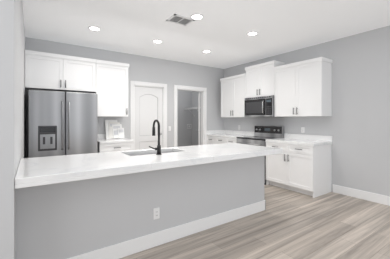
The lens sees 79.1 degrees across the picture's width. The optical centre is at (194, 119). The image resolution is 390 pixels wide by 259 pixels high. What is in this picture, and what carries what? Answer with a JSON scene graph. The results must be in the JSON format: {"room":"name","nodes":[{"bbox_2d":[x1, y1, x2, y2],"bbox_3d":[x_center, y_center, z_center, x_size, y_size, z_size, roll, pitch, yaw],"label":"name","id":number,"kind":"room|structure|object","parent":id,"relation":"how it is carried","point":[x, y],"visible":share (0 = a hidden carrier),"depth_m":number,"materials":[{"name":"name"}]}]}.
{"room":"kitchen","nodes":[
{"label":"kitchen","id":0,"kind":"room"},
{"bbox_2d":[0,0,389,258],"bbox_3d":[-0.379,-0.060,1.379,8.240,2.740,10.870,0,0,-35],"label":"wall","id":1,"kind":"structure","parent":0,"point":[64,220],"depth_m":3.09,"materials":[{"name":"grey paint"}]},
{"bbox_2d":[25,50,95,92],"bbox_3d":[-2.383,-0.818,4.235,1.076,0.604,0.387,0,0,-35],"label":"upper cabinet","id":2,"kind":"object","parent":1,"relation":"attached to","point":[50,71],"visible":1,"depth_m":4.07,"materials":[{"name":"white wood"}]},
{"bbox_2d":[95,59,128,116],"bbox_3d":[-1.680,-0.589,4.721,0.630,1.062,0.387,0,0,-35],"label":"upper cabinet","id":3,"kind":"object","parent":1,"relation":"attached to","point":[111,92],"visible":0.9,"depth_m":4.58,"materials":[{"name":"white wood"}]},
{"bbox_2d":[135,86,161,149],"bbox_3d":[-1.067,0.280,5.426,0.690,2.036,0.175,0,0,-35],"label":"pantry door","id":4,"kind":"structure","parent":1,"relation":"in","point":[148,106],"depth_m":5.41,"materials":[{"name":"white wood"}]},
{"bbox_2d":[153,207,159,219],"bbox_3d":[-0.399,0.975,2.446,0.070,0.114,0.008,0,0,-35],"label":"outlet","id":5,"kind":"object","parent":1,"relation":"attached to","point":[156,213],"visible":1,"depth_m":2.44,"materials":[{"name":"white plastic"}]},
{"bbox_2d":[67,200,265,258],"bbox_3d":[-0.164,1.239,2.603,2.884,0.142,0.017,0,0,-35],"label":"baseboard","id":6,"kind":"structure","parent":1,"relation":"attached to","point":[131,247],"depth_m":2.52,"materials":[{"name":"white wood"}]},
{"bbox_2d":[130,81,206,149],"bbox_3d":[-0.589,0.233,5.784,2.083,2.155,0.156,0,0,-35],"label":"trim","id":7,"kind":"structure","parent":1,"relation":"attached to","point":[133,84],"depth_m":5.63,"materials":[{"name":"white wood"}]},
{"bbox_2d":[196,92,200,144],"bbox_3d":[0.132,0.280,6.773,0.505,2.036,0.667,0,0,-35],"label":"laundry door","id":8,"kind":"structure","parent":1,"relation":"in","point":[198,130],"depth_m":6.75,"materials":[{"name":"white wood"}]},
{"bbox_2d":[220,73,245,116],"bbox_3d":[1.062,-0.569,5.990,0.387,1.022,0.904,0,0,-35],"label":"upper cabinet","id":9,"kind":"object","parent":1,"relation":"attached to","point":[233,92],"visible":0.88,"depth_m":5.87,"materials":[{"name":"white wood"}]},
{"bbox_2d":[245,60,284,97],"bbox_3d":[1.543,-0.860,5.292,0.387,0.720,0.820,0,0,-35],"label":"upper cabinet","id":10,"kind":"object","parent":1,"relation":"attached to","point":[259,80],"visible":0.81,"depth_m":5.16,"materials":[{"name":"white wood"}]},
{"bbox_2d":[244,95,273,116],"bbox_3d":[1.513,-0.278,5.271,0.460,0.440,0.786,0,0,-35],"label":"over-the-range microwave","id":11,"kind":"object","parent":10,"relation":"attached to","point":[262,106],"visible":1,"depth_m":5.12,"materials":[{"name":"grey"}]},
{"bbox_2d":[274,57,332,116],"bbox_3d":[2.047,-0.569,4.561,0.387,1.022,0.984,0,0,-35],"label":"upper cabinet","id":12,"kind":"object","parent":1,"relation":"attached to","point":[303,88],"visible":1,"depth_m":4.35,"materials":[{"name":"white wood"}]},
{"bbox_2d":[333,184,389,205],"bbox_3d":[4.197,1.239,1.778,0.014,0.142,6.030,0,0,-35],"label":"baseboard","id":13,"kind":"structure","parent":1,"relation":"attached to","point":[373,197],"depth_m":3.87,"materials":[{"name":"white wood"}]},
{"bbox_2d":[22,0,389,68],"bbox_3d":[-0.379,-1.470,1.379,8.240,0.080,10.870,0,0,-35],"label":"ceiling","id":14,"kind":"structure","parent":0,"point":[221,29],"depth_m":3.59,"materials":[{"name":"white paint"}]},
{"bbox_2d":[88,26,100,30],"bbox_3d":[-1.569,-1.424,3.686,0.180,0.024,0.180,0,0,-35],"label":"recessed light","id":15,"kind":"object","parent":14,"relation":"in","point":[94,28],"visible":1,"depth_m":3.68,"materials":[{"name":"white"}]},
{"bbox_2d":[153,39,162,42],"bbox_3d":[-0.680,-1.424,4.299,0.180,0.024,0.180,0,0,-35],"label":"recessed light","id":16,"kind":"object","parent":14,"relation":"in","point":[157,41],"visible":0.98,"depth_m":4.30,"materials":[{"name":"white"}]},
{"bbox_2d":[166,14,194,25],"bbox_3d":[-0.208,-1.423,3.385,0.330,0.011,0.250,0,0,-35],"label":"ceiling vent","id":17,"kind":"object","parent":14,"relation":"in","point":[180,19],"visible":0.94,"depth_m":3.38,"materials":[{"name":"white metal"}]},
{"bbox_2d":[191,13,203,19],"bbox_3d":[0.029,-1.424,3.270,0.180,0.024,0.180,0,0,-35],"label":"recessed light","id":18,"kind":"object","parent":14,"relation":"in","point":[196,16],"visible":0.98,"depth_m":3.25,"materials":[{"name":"white"}]},
{"bbox_2d":[247,31,257,35],"bbox_3d":[0.951,-1.424,3.906,0.180,0.024,0.180,0,0,-35],"label":"recessed light","id":19,"kind":"object","parent":14,"relation":"in","point":[251,33],"visible":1,"depth_m":3.90,"materials":[{"name":"white plastic"}]},
{"bbox_2d":[120,184,389,258],"bbox_3d":[-0.379,1.340,1.379,8.240,0.060,10.870,0,0,-35],"label":"floor","id":20,"kind":"structure","parent":0,"point":[288,224],"depth_m":2.69,"materials":[{"name":"wood"}]},
{"bbox_2d":[28,89,96,157],"bbox_3d":[-2.248,0.427,4.022,0.965,1.765,0.836,0,0,-35],"label":"refrigerator","id":21,"kind":"object","parent":20,"relation":"on","point":[60,123],"visible":0.6,"depth_m":3.69,"materials":[{"name":"grey metal"}]},
{"bbox_2d":[97,142,132,152],"bbox_3d":[-1.608,0.874,4.603,0.614,0.872,0.662,0,0,-35],"label":"base cabinet","id":22,"kind":"object","parent":20,"relation":"on","point":[111,147],"visible":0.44,"depth_m":4.33,"materials":[{"name":"white wood"}]},
{"bbox_2d":[97,134,133,143],"bbox_3d":[-1.611,0.366,4.618,0.628,0.140,0.633,0,0,-35],"label":"countertop","id":23,"kind":"structure","parent":22,"relation":"on","point":[101,139],"depth_m":4.46,"materials":[{"name":"white stone"}]},
{"bbox_2d":[105,120,124,138],"bbox_3d":[-1.653,0.201,4.864,0.360,0.389,0.142,0,0,-35],"label":"papers","id":24,"kind":"object","parent":23,"relation":"on","point":[114,129],"visible":0.94,"depth_m":4.84,"materials":[{"name":"white paper"}]},
{"bbox_2d":[207,136,236,143],"bbox_3d":[0.877,0.874,6.016,0.662,0.872,1.156,0,0,-35],"label":"base cabinet","id":25,"kind":"object","parent":20,"relation":"on","point":[214,140],"visible":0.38,"depth_m":5.89,"materials":[{"name":"white wood"}]},
{"bbox_2d":[207,130,253,138],"bbox_3d":[0.889,0.366,6.024,0.633,0.140,1.158,0,0,-35],"label":"countertop","id":26,"kind":"structure","parent":25,"relation":"on","point":[226,133],"depth_m":6.21,"materials":[{"name":"white stone"}]},
{"bbox_2d":[236,125,283,184],"bbox_3d":[1.406,0.725,5.197,0.721,1.170,0.784,0,0,-35],"label":"range oven","id":27,"kind":"object","parent":20,"relation":"on","point":[262,133],"visible":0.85,"depth_m":5.17,"materials":[{"name":"grey metal"}]},
{"bbox_2d":[266,142,331,197],"bbox_3d":[1.930,0.874,4.490,0.662,0.872,0.968,0,0,-35],"label":"base cabinet","id":28,"kind":"object","parent":20,"relation":"on","point":[306,170],"visible":0.94,"depth_m":4.18,"materials":[{"name":"white wood"}]},
{"bbox_2d":[265,133,331,146],"bbox_3d":[1.946,0.373,4.492,0.633,0.154,0.985,0,0,-35],"label":"countertop","id":29,"kind":"structure","parent":28,"relation":"on","point":[306,140],"depth_m":4.45,"materials":[{"name":"white stone"}]},
{"bbox_3d":[-0.429,0.874,2.979,2.864,0.872,0.657,0,0,-35],"label":"countertop","id":30,"kind":"structure","parent":20,"relation":"on","visible":0},
{"bbox_2d":[15,143,281,188],"bbox_3d":[-0.286,0.521,2.809,2.913,0.250,1.000,0,0,-35],"label":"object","id":31,"kind":"structure","parent":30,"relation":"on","point":[36,171],"depth_m":2.28,"materials":[{"name":"white stone"}]},
{"bbox_2d":[149,119,161,154],"bbox_3d":[-0.481,0.197,2.697,0.155,0.397,0.191,0,0,-35],"label":"faucet","id":32,"kind":"object","parent":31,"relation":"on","point":[158,148],"visible":1,"depth_m":2.66,"materials":[{"name":"black metal"}]}
]}

